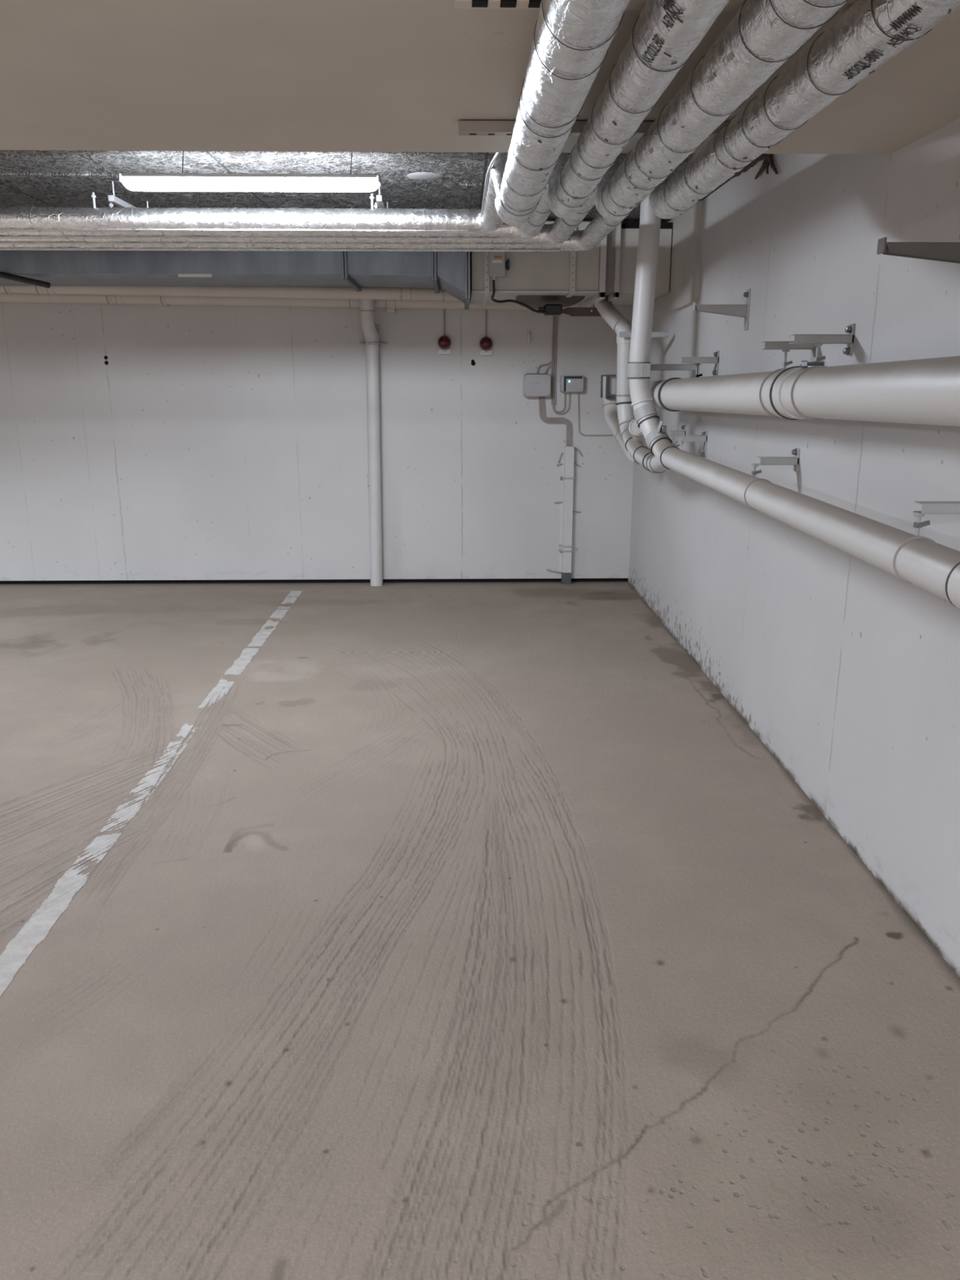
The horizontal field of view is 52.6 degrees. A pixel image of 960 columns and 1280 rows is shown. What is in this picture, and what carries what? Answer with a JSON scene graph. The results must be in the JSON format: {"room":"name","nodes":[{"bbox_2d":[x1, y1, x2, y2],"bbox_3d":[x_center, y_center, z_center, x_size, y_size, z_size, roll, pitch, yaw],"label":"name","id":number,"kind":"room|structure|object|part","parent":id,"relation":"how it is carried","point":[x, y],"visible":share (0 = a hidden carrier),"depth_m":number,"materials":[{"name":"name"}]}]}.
{"room":"parking garage","nodes":[
{"label":"parking garage","id":0,"kind":"room"},
{"bbox_2d":[0,260,635,581],"bbox_3d":[-2.871,-1.732,7.368,8.585,2.556,0.250,0,15,-1],"label":"wall","id":1,"kind":"structure","parent":0,"point":[211,442],"depth_m":7.34,"materials":[{"name":"paint"}]},
{"bbox_2d":[158,304,168,306],"bbox_3d":[-2.287,-2.439,7.032,0.060,0.052,0.062,0,15,-1],"label":"clip","id":2,"kind":"object","parent":1,"relation":"attached to","point":[160,305],"visible":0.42,"depth_m":7.01,"materials":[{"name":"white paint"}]},
{"bbox_2d":[0,293,592,310],"bbox_3d":[-2.556,-2.449,6.929,6.839,0.193,0.115,0,15,-1],"label":"pipe","id":3,"kind":"object","parent":1,"relation":"attached to","point":[4,297],"visible":0.59,"depth_m":6.92,"materials":[{"name":"paint"}]},
{"bbox_2d":[0,577,627,584],"bbox_3d":[-2.947,-0.438,7.734,8.435,0.136,0.230,0,15,-1],"label":"trim","id":4,"kind":"structure","parent":1,"relation":"attached to","point":[583,580],"depth_m":7.64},
{"bbox_2d":[360,299,386,586],"bbox_3d":[-0.781,-1.559,7.180,0.200,2.390,0.292,0,15,-1],"label":"downpipe","id":5,"kind":"object","parent":1,"relation":"attached to","point":[370,330],"visible":0.99,"depth_m":7.23,"materials":[{"name":"white paint"}]},
{"bbox_2d":[0,285,459,301],"bbox_3d":[-2.677,-2.436,6.722,5.078,0.174,0.105,0,15,-1],"label":"pipe","id":6,"kind":"object","parent":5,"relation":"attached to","point":[402,294],"visible":0.63,"depth_m":6.72,"materials":[{"name":"paint"}]},
{"bbox_2d":[386,308,395,313],"bbox_3d":[-0.647,-2.408,7.077,0.060,0.052,0.062,0,15,-1],"label":"clip","id":7,"kind":"object","parent":1,"relation":"attached to","point":[388,310],"visible":0.56,"depth_m":7.05,"materials":[{"name":"white paint"}]},
{"bbox_2d":[437,333,451,355],"bbox_3d":[-0.262,-2.172,7.141,0.098,0.147,0.073,0,15,-1],"label":"beacon","id":8,"kind":"object","parent":1,"relation":"attached to","point":[444,342],"visible":1,"depth_m":7.13,"materials":[{"name":"red plastic"}]},
{"bbox_2d":[443,309,444,333],"bbox_3d":[-0.261,-2.339,7.125,0.013,0.194,0.011,0,15,-1],"label":"cable","id":9,"kind":"object","parent":8,"relation":"attached to","point":[443,309],"visible":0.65,"depth_m":7.12,"materials":[{"name":"paint"}]},
{"bbox_3d":[-0.262,-2.128,7.185,0.094,0.039,0.013,0,15,-1],"label":"name plate","id":10,"kind":"part","parent":8,"relation":"part of","materials":[{"name":"white plastic"}]},
{"bbox_2d":[479,335,493,355],"bbox_3d":[0.046,-2.166,7.150,0.098,0.147,0.073,0,15,-1],"label":"beacon","id":11,"kind":"object","parent":1,"relation":"attached to","point":[486,343],"visible":1,"depth_m":7.14,"materials":[{"name":"red plastic"}]},
{"bbox_2d":[485,309,486,335],"bbox_3d":[0.045,-2.337,7.133,0.010,0.202,0.010,6,16,21],"label":"cable","id":12,"kind":"object","parent":11,"relation":"attached to","point":[486,309],"visible":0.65,"depth_m":7.13,"materials":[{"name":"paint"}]},
{"bbox_3d":[0.045,-2.122,7.193,0.094,0.039,0.013,0,15,-1],"label":"name plate","id":13,"kind":"part","parent":11,"relation":"part of","materials":[{"name":"white plastic"}]},
{"bbox_2d":[528,331,530,342],"bbox_3d":[0.362,-2.230,7.164,0.018,0.080,0.026,0,15,-1],"label":"wall hook","id":14,"kind":"object","parent":1,"relation":"attached to","point":[529,332],"visible":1,"depth_m":7.15,"materials":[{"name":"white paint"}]},
{"bbox_2d":[523,373,551,396],"bbox_3d":[0.423,-1.895,7.229,0.203,0.166,0.078,0,15,-1],"label":"junction box","id":15,"kind":"object","parent":1,"relation":"attached to","point":[534,384],"visible":1,"depth_m":7.19,"materials":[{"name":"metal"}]},
{"bbox_2d":[536,360,553,373],"bbox_3d":[0.483,-2.028,7.227,0.130,0.114,0.014,0,15,-1],"label":"cable","id":16,"kind":"object","parent":15,"relation":"attached to","point":[551,361],"visible":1,"depth_m":7.22,"materials":[{"name":"paint"}]},
{"bbox_2d":[544,364,553,373],"bbox_3d":[0.513,-2.012,7.231,0.070,0.083,0.014,0,15,-1],"label":"cable","id":17,"kind":"object","parent":15,"relation":"attached to","point":[550,366],"visible":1,"depth_m":7.22,"materials":[{"name":"paint"}]},
{"bbox_2d":[551,315,558,404],"bbox_3d":[0.551,-2.071,7.218,0.043,0.636,0.012,0,15,-1],"label":"cable bundle","id":18,"kind":"object","parent":1,"relation":"attached to","point":[554,319],"visible":1,"depth_m":7.21,"materials":[{"name":"paint"}]},
{"bbox_2d":[538,396,572,445],"bbox_3d":[0.570,-1.649,7.331,0.265,0.360,0.012,0,15,-1],"label":"cable bundle","id":19,"kind":"object","parent":1,"relation":"attached to","point":[541,399],"visible":1,"depth_m":7.33,"materials":[{"name":"paint"}]},
{"bbox_2d":[546,446,582,583],"bbox_3d":[0.652,-0.957,7.504,0.260,1.058,0.080,0,15,-1],"label":"duct","id":20,"kind":"object","parent":1,"relation":"attached to","point":[566,477],"visible":1,"depth_m":7.48,"materials":[{"name":"white metal"}]},
{"bbox_2d":[560,375,584,392],"bbox_3d":[0.686,-1.906,7.238,0.173,0.120,0.066,0,15,-1],"label":"control box","id":21,"kind":"object","parent":1,"relation":"attached to","point":[568,384],"visible":1,"depth_m":7.21,"materials":[{"name":"grey plastic"}]},
{"bbox_2d":[552,393,565,413],"bbox_3d":[0.596,-1.778,7.297,0.097,0.142,0.012,0,15,-1],"label":"cable","id":22,"kind":"object","parent":21,"relation":"attached to","point":[563,410],"visible":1,"depth_m":7.30,"materials":[{"name":"paint"}]},
{"bbox_2d":[551,393,570,414],"bbox_3d":[0.610,-1.770,7.300,0.140,0.156,0.012,0,15,-1],"label":"cable","id":23,"kind":"object","parent":21,"relation":"attached to","point":[568,408],"visible":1,"depth_m":7.31,"materials":[{"name":"paint"}]},
{"bbox_2d":[577,393,613,435],"bbox_3d":[0.911,-1.696,7.327,0.356,0.315,0.010,0,15,-1],"label":"cable","id":24,"kind":"object","parent":1,"relation":"attached to","point":[578,393],"visible":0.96,"depth_m":7.34,"materials":[{"name":"paint"}]},
{"bbox_2d":[0,150,761,225],"bbox_3d":[-2.863,-1.323,1.083,8.335,0.125,12.100,0,15,-1],"label":"ceiling","id":25,"kind":"structure","parent":0,"point":[401,191],"depth_m":4.64,"materials":[{"name":"grey metal"}]},
{"bbox_2d":[0,172,117,177],"bbox_3d":[-4.418,-2.192,4.561,5.381,0.012,0.050,0,15,-1],"label":"trim","id":26,"kind":"structure","parent":25,"relation":"attached to","point":[2,174],"depth_m":4.59,"materials":[{"name":"grey metal"}]},
{"bbox_2d":[91,181,148,208],"bbox_3d":[-1.824,-2.241,5.033,0.047,0.162,0.940,0,15,-1],"label":"hanger","id":27,"kind":"object","parent":25,"relation":"hanging from","point":[112,198],"visible":0.48,"depth_m":4.81,"materials":[{"name":"paint"}]},
{"bbox_3d":[-1.827,-2.078,4.600,0.022,0.072,0.019,0,15,-1],"label":"drop rod","id":28,"kind":"part","parent":27,"relation":"part of","materials":[{"name":"paint"}]},
{"bbox_3d":[-1.810,-2.220,4.800,0.009,0.080,0.009,6,16,21],"label":"ceiling rod","id":29,"kind":"part","parent":27,"relation":"part of","materials":[{"name":"metal"}]},
{"bbox_2d":[0,0,630,233],"bbox_3d":[-3.008,-1.109,1.642,6.465,0.286,6.275,0,15,-1],"label":"insulated pipe","id":30,"kind":"object","parent":27,"relation":"hanging from","point":[572,39],"visible":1,"depth_m":3.10,"materials":[{"name":"metal"}]},
{"bbox_2d":[0,0,729,239],"bbox_3d":[-2.933,-1.150,1.757,6.621,0.267,6.515,0,15,-1],"label":"insulated pipe","id":31,"kind":"object","parent":27,"relation":"hanging from","point":[664,37],"visible":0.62,"depth_m":2.17,"materials":[{"name":"metal"}]},
{"bbox_2d":[0,0,848,246],"bbox_3d":[-2.851,-1.176,1.871,6.791,0.275,6.745,0,15,-1],"label":"insulated pipe","id":32,"kind":"object","parent":27,"relation":"hanging from","point":[762,35],"visible":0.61,"depth_m":2.09,"materials":[{"name":"metal"}]},
{"bbox_2d":[0,0,959,251],"bbox_3d":[-2.763,-1.209,1.983,6.971,0.270,6.975,0,15,-1],"label":"insulated pipe","id":33,"kind":"object","parent":27,"relation":"hanging from","point":[869,33],"visible":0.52,"depth_m":2.07,"materials":[{"name":"metal"}]},
{"bbox_2d":[0,250,470,309],"bbox_3d":[-3.505,-2.365,6.194,6.875,0.423,0.900,0,15,-1],"label":"duct","id":34,"kind":"object","parent":25,"relation":"hanging from","point":[355,269],"visible":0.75,"depth_m":5.84,"materials":[{"name":"metal"}]},
{"bbox_2d":[0,271,50,288],"bbox_3d":[-2.824,-2.179,5.825,0.034,0.092,0.570,7,17,26],"label":"support bar","id":35,"kind":"object","parent":34,"relation":"attached to","point":[3,275],"visible":1,"depth_m":5.91,"materials":[{"name":"metal"}]},
{"bbox_2d":[117,151,381,191],"bbox_3d":[-0.968,-1.987,4.105,1.091,0.172,0.088,0,15,-1],"label":"ceiling lamp","id":36,"kind":"object","parent":25,"relation":"hanging from","point":[190,182],"visible":0.97,"depth_m":4.09,"materials":[{"name":"paint"}]},
{"bbox_2d":[120,177,378,191],"bbox_3d":[-0.968,-1.926,4.122,1.077,0.046,0.066,0,15,-1],"label":"diffuser","id":37,"kind":"object","parent":36,"relation":"attached to","point":[190,184],"depth_m":4.10,"materials":[{"name":"white plastic"}]},
{"bbox_2d":[369,184,388,208],"bbox_3d":[-0.511,-2.248,5.061,0.047,0.162,0.940,0,15,-1],"label":"hanger","id":38,"kind":"object","parent":25,"relation":"hanging from","point":[381,204],"visible":0.38,"depth_m":4.79,"materials":[{"name":"paint"}]},
{"bbox_3d":[-0.513,-2.085,4.628,0.022,0.072,0.019,0,15,-1],"label":"drop rod","id":39,"kind":"part","parent":38,"relation":"part of","materials":[{"name":"paint"}]},
{"bbox_3d":[-0.518,-2.147,4.859,0.022,0.072,0.019,0,15,-1],"label":"drop rod","id":40,"kind":"part","parent":38,"relation":"part of","materials":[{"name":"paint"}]},
{"bbox_2d":[458,182,484,187],"bbox_3d":[0.040,-2.270,4.854,0.292,0.012,0.050,0,15,-1],"label":"trim","id":41,"kind":"structure","parent":25,"relation":"attached to","point":[460,184],"depth_m":4.83,"materials":[{"name":"grey metal"}]},
{"bbox_2d":[469,221,671,307],"bbox_3d":[0.546,-2.436,6.383,1.216,0.445,1.035,0,15,-1],"label":"duct","id":42,"kind":"object","parent":25,"relation":"attached to","point":[608,268],"visible":0.69,"depth_m":5.93,"materials":[{"name":"grey metal"}]},
{"bbox_2d":[488,251,509,280],"bbox_3d":[0.116,-2.258,5.867,0.123,0.165,0.068,0,15,-1],"label":"switch","id":43,"kind":"object","parent":42,"relation":"attached to","point":[498,264],"visible":0.94,"depth_m":5.84,"materials":[{"name":"grey plastic"}]},
{"bbox_3d":[0.165,-2.265,5.869,0.025,0.060,0.040,0,15,-1],"label":"rotary handle","id":44,"kind":"part","parent":43,"relation":"part of","materials":[{"name":"black plastic"}]},
{"bbox_2d":[490,279,547,313],"bbox_3d":[0.231,-2.135,6.056,0.431,0.182,0.084,-11,18,-35],"label":"power cable","id":45,"kind":"object","parent":43,"relation":"hanging from","point":[493,281],"visible":1,"depth_m":6.06,"materials":[{"name":"black plastic"}]},
{"bbox_2d":[515,295,601,316],"bbox_3d":[0.521,-2.163,6.215,0.588,0.162,0.431,0,15,-1],"label":"fan","id":46,"kind":"object","parent":42,"relation":"hanging from","point":[553,304],"visible":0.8,"depth_m":6.25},
{"bbox_3d":[0.652,-2.145,6.354,0.319,0.054,0.045,0,15,-1],"label":"arm plate","id":47,"kind":"part","parent":46,"relation":"part of","materials":[{"name":"brown metal"}]},
{"bbox_2d":[626,195,959,608],"bbox_3d":[1.054,-0.962,2.750,0.238,1.447,5.366,-1,15,-3],"label":"drain pipe","id":48,"kind":"object","parent":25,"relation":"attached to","point":[932,566],"visible":0.98,"depth_m":3.35,"materials":[{"name":"plastic"}]},
{"bbox_2d":[594,295,668,473],"bbox_3d":[1.016,-1.540,5.739,0.357,1.042,1.463,-2,15,-8],"label":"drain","id":49,"kind":"object","parent":48,"relation":"attached to","point":[633,439],"visible":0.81,"depth_m":6.03,"materials":[{"name":"plastic"}]},
{"bbox_2d":[600,374,634,461],"bbox_3d":[0.956,-1.513,6.551,0.152,0.534,1.014,-1,15,-5],"label":"pipe","id":50,"kind":"object","parent":49,"relation":"attached to","point":[608,382],"visible":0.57,"depth_m":6.73,"materials":[{"name":"plastic"}]},
{"bbox_2d":[649,355,959,426],"bbox_3d":[1.103,-0.759,2.980,0.183,0.259,5.704,0,15,-2],"label":"drain pipe","id":51,"kind":"object","parent":48,"relation":"attached to","point":[926,391],"visible":0.93,"depth_m":2.85,"materials":[{"name":"plastic"}]},
{"bbox_2d":[0,582,959,1279],"bbox_3d":[-2.864,1.130,1.772,8.335,0.003,12.160,0,15,-1],"label":"floor","id":52,"kind":"structure","parent":0,"point":[473,931],"depth_m":2.67,"materials":[{"name":"concrete"}]},
{"bbox_2d":[0,591,302,995],"bbox_3d":[-1.336,0.320,4.784,0.104,0.003,5.330,0,15,-1],"label":"parking line","id":53,"kind":"object","parent":52,"relation":"on","point":[34,931],"visible":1,"depth_m":3.29,"materials":[{"name":"paint"}]},
{"bbox_2d":[0,0,959,154],"bbox_3d":[-2.850,-0.976,0.534,8.335,0.271,4.860,0,15,-1],"label":"ceiling","id":54,"kind":"structure","parent":0,"point":[118,75],"depth_m":2.25,"materials":[{"name":"paint"}]},
{"bbox_2d":[457,120,728,137],"bbox_3d":[0.332,-1.374,2.626,0.781,0.042,0.040,0,15,-1],"label":"rail","id":55,"kind":"object","parent":54,"relation":"attached to","point":[465,127],"visible":0.3,"depth_m":2.60,"materials":[{"name":"metal"}]},
{"bbox_2d":[454,0,857,11],"bbox_3d":[0.349,-1.131,1.721,0.787,0.042,0.042,0,15,-1],"label":"rail","id":56,"kind":"object","parent":54,"relation":"attached to","point":[733,5],"visible":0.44,"depth_m":1.72,"materials":[{"name":"metal"}]},
{"bbox_2d":[627,117,959,977],"bbox_3d":[1.427,-0.102,1.558,0.250,2.690,12.200,0,15,-1],"label":"wall","id":57,"kind":"structure","parent":0,"point":[846,669],"depth_m":3.48,"materials":[{"name":"paint"}]},
{"bbox_2d":[621,222,673,228],"bbox_3d":[1.033,-2.573,6.121,0.326,0.034,0.490,0,15,-1],"label":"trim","id":58,"kind":"structure","parent":57,"relation":"attached to","point":[626,224],"depth_m":5.88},
{"bbox_2d":[650,364,699,374],"bbox_3d":[1.066,-1.505,5.401,0.299,0.114,0.044,0,15,-1],"label":"wall bracket","id":59,"kind":"object","parent":57,"relation":"attached to","point":[653,366],"visible":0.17,"depth_m":5.38,"materials":[{"name":"metal"}]},
{"bbox_3d":[1.065,-1.514,5.395,0.298,0.034,0.032,0,15,-1],"label":"channel arm","id":60,"kind":"part","parent":59,"relation":"part of","materials":[{"name":"paint"}]},
{"bbox_2d":[668,424,686,436],"bbox_3d":[1.163,-1.234,5.726,0.095,0.066,0.046,0,15,-1],"label":"wall bracket","id":61,"kind":"object","parent":57,"relation":"attached to","point":[673,433],"visible":0.86,"depth_m":5.71,"materials":[{"name":"metal"}]},
{"bbox_3d":[1.162,-1.217,5.729,0.094,0.033,0.042,0,15,-1],"label":"channel arm","id":62,"kind":"part","parent":61,"relation":"part of","materials":[{"name":"paint"}]},
{"bbox_2d":[653,200,702,309],"bbox_3d":[1.188,-2.360,6.196,0.050,0.535,1.863,0,15,-1],"label":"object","id":63,"kind":"object","parent":57,"relation":"attached to","point":[686,259],"depth_m":5.58,"materials":[{"name":"white paint"}]},
{"bbox_2d":[671,430,707,457],"bbox_3d":[1.127,-1.057,5.243,0.188,0.141,0.046,0,15,-1],"label":"wall bracket","id":64,"kind":"object","parent":57,"relation":"attached to","point":[704,437],"visible":0.94,"depth_m":5.22,"materials":[{"name":"metal"}]},
{"bbox_3d":[1.151,-1.086,5.234,0.140,0.034,0.042,0,15,-1],"label":"channel arm","id":65,"kind":"part","parent":64,"relation":"part of","materials":[{"name":"paint"}]},
{"bbox_3d":[1.217,-1.059,5.245,0.009,0.139,0.044,0,15,-1],"label":"wall plate","id":66,"kind":"part","parent":64,"relation":"part of","materials":[{"name":"paint"}]},
{"bbox_2d":[679,350,719,377],"bbox_3d":[1.126,-1.390,5.006,0.197,0.192,0.046,0,15,-1],"label":"wall bracket","id":67,"kind":"object","parent":57,"relation":"attached to","point":[697,361],"visible":0.93,"depth_m":4.97,"materials":[{"name":"metal"}]},
{"bbox_3d":[1.125,-1.436,4.991,0.196,0.031,0.042,0,15,-1],"label":"channel arm","id":68,"kind":"part","parent":67,"relation":"part of","materials":[{"name":"paint"}]},
{"bbox_3d":[1.220,-1.425,4.999,0.009,0.120,0.044,0,15,-1],"label":"wall plate","id":69,"kind":"part","parent":67,"relation":"part of","materials":[{"name":"paint"}]},
{"bbox_2d":[692,288,751,330],"bbox_3d":[1.108,-1.520,4.472,0.252,0.180,0.050,0,15,-1],"label":"bracket","id":70,"kind":"object","parent":57,"relation":"attached to","point":[736,310],"visible":1,"depth_m":4.45,"materials":[{"name":"metal"}]},
{"bbox_3d":[1.108,-1.518,4.472,0.252,0.067,0.042,0,15,-1],"label":"tapered arm","id":71,"kind":"part","parent":70,"relation":"part of","materials":[{"name":"paint"}]},
{"bbox_3d":[1.231,-1.521,4.475,0.007,0.180,0.050,0,15,-1],"label":"wall plate","id":72,"kind":"part","parent":70,"relation":"part of","materials":[{"name":"paint"}]},
{"bbox_2d":[728,153,765,180],"bbox_3d":[1.219,-2.272,4.798,0.028,0.058,1.240,0,15,-1],"label":"bracket","id":73,"kind":"object","parent":57,"relation":"attached to","point":[752,164],"depth_m":4.39,"materials":[{"name":"metal"}]},
{"bbox_2d":[754,153,777,179],"bbox_3d":[1.223,-2.015,4.146,0.028,0.112,0.312,0,15,-1],"label":"drip","id":74,"kind":"object","parent":57,"relation":"attached to","point":[768,160],"visible":0.98,"depth_m":4.13,"materials":[{"name":"brown"}]},
{"bbox_2d":[751,447,799,476],"bbox_3d":[1.160,-0.691,3.837,0.184,0.131,0.046,0,15,-1],"label":"wall bracket","id":75,"kind":"object","parent":57,"relation":"attached to","point":[780,460],"visible":0.97,"depth_m":3.81,"materials":[{"name":"metal"}]},
{"bbox_3d":[1.084,-0.661,3.842,0.032,0.071,0.028,0,15,-1],"label":"threaded rod","id":76,"kind":"part","parent":75,"relation":"part of","materials":[{"name":"paint"}]},
{"bbox_3d":[1.173,-0.706,3.831,0.157,0.029,0.042,0,15,-1],"label":"channel arm","id":77,"kind":"part","parent":75,"relation":"part of","materials":[{"name":"paint"}]},
{"bbox_3d":[1.248,-0.711,3.834,0.009,0.090,0.044,0,15,-1],"label":"wall plate","id":78,"kind":"part","parent":75,"relation":"part of","materials":[{"name":"paint"}]},
{"bbox_2d":[760,341,816,368],"bbox_3d":[1.153,-1.047,3.641,0.204,0.136,0.046,0,15,-1],"label":"wall bracket","id":79,"kind":"object","parent":57,"relation":"attached to","point":[785,346],"visible":0.66,"depth_m":3.61,"materials":[{"name":"metal"}]},
{"bbox_3d":[1.143,-1.035,3.643,0.032,0.111,0.028,0,15,-1],"label":"threaded rod","id":80,"kind":"part","parent":79,"relation":"part of","materials":[{"name":"paint"}]},
{"bbox_3d":[1.152,-1.098,3.625,0.203,0.029,0.042,0,15,-1],"label":"channel arm","id":81,"kind":"part","parent":79,"relation":"part of","materials":[{"name":"paint"}]},
{"bbox_3d":[1.250,-1.078,3.636,0.009,0.075,0.044,0,15,-1],"label":"wall plate","id":82,"kind":"part","parent":79,"relation":"part of","materials":[{"name":"paint"}]},
{"bbox_2d":[789,323,855,361],"bbox_3d":[1.158,-0.986,3.305,0.208,0.170,0.046,0,15,-1],"label":"wall bracket","id":83,"kind":"object","parent":57,"relation":"attached to","point":[818,340],"visible":0.99,"depth_m":3.28,"materials":[{"name":"metal"}]},
{"bbox_3d":[1.148,-0.956,3.312,0.032,0.110,0.028,0,15,-1],"label":"threaded rod","id":84,"kind":"part","parent":83,"relation":"part of","materials":[{"name":"paint"}]},
{"bbox_3d":[1.158,-1.020,3.294,0.207,0.030,0.042,0,15,-1],"label":"channel arm","id":85,"kind":"part","parent":83,"relation":"part of","materials":[{"name":"paint"}]},
{"bbox_3d":[1.257,-1.020,3.299,0.009,0.100,0.044,0,15,-1],"label":"wall plate","id":86,"kind":"part","parent":83,"relation":"part of","materials":[{"name":"paint"}]},
{"bbox_2d":[876,236,959,263],"bbox_3d":[1.117,-0.922,2.315,0.332,0.180,0.050,0,15,-1],"label":"bracket","id":87,"kind":"object","parent":57,"relation":"attached to","point":[938,251],"visible":1,"depth_m":2.29,"materials":[{"name":"metal"}]},
{"bbox_2d":[912,501,959,535],"bbox_3d":[1.173,-0.317,2.386,0.223,0.122,0.046,0,15,-1],"label":"wall bracket","id":88,"kind":"object","parent":57,"relation":"attached to","point":[927,507],"visible":0.98,"depth_m":2.36,"materials":[{"name":"metal"}]},
{"bbox_3d":[1.077,-0.286,2.391,0.032,0.060,0.028,0,15,-1],"label":"threaded rod","id":89,"kind":"part","parent":88,"relation":"part of","materials":[{"name":"paint"}]},
{"bbox_3d":[1.177,-0.324,2.382,0.214,0.027,0.042,0,15,-1],"label":"channel arm","id":90,"kind":"part","parent":88,"relation":"part of","materials":[{"name":"paint"}]}
]}

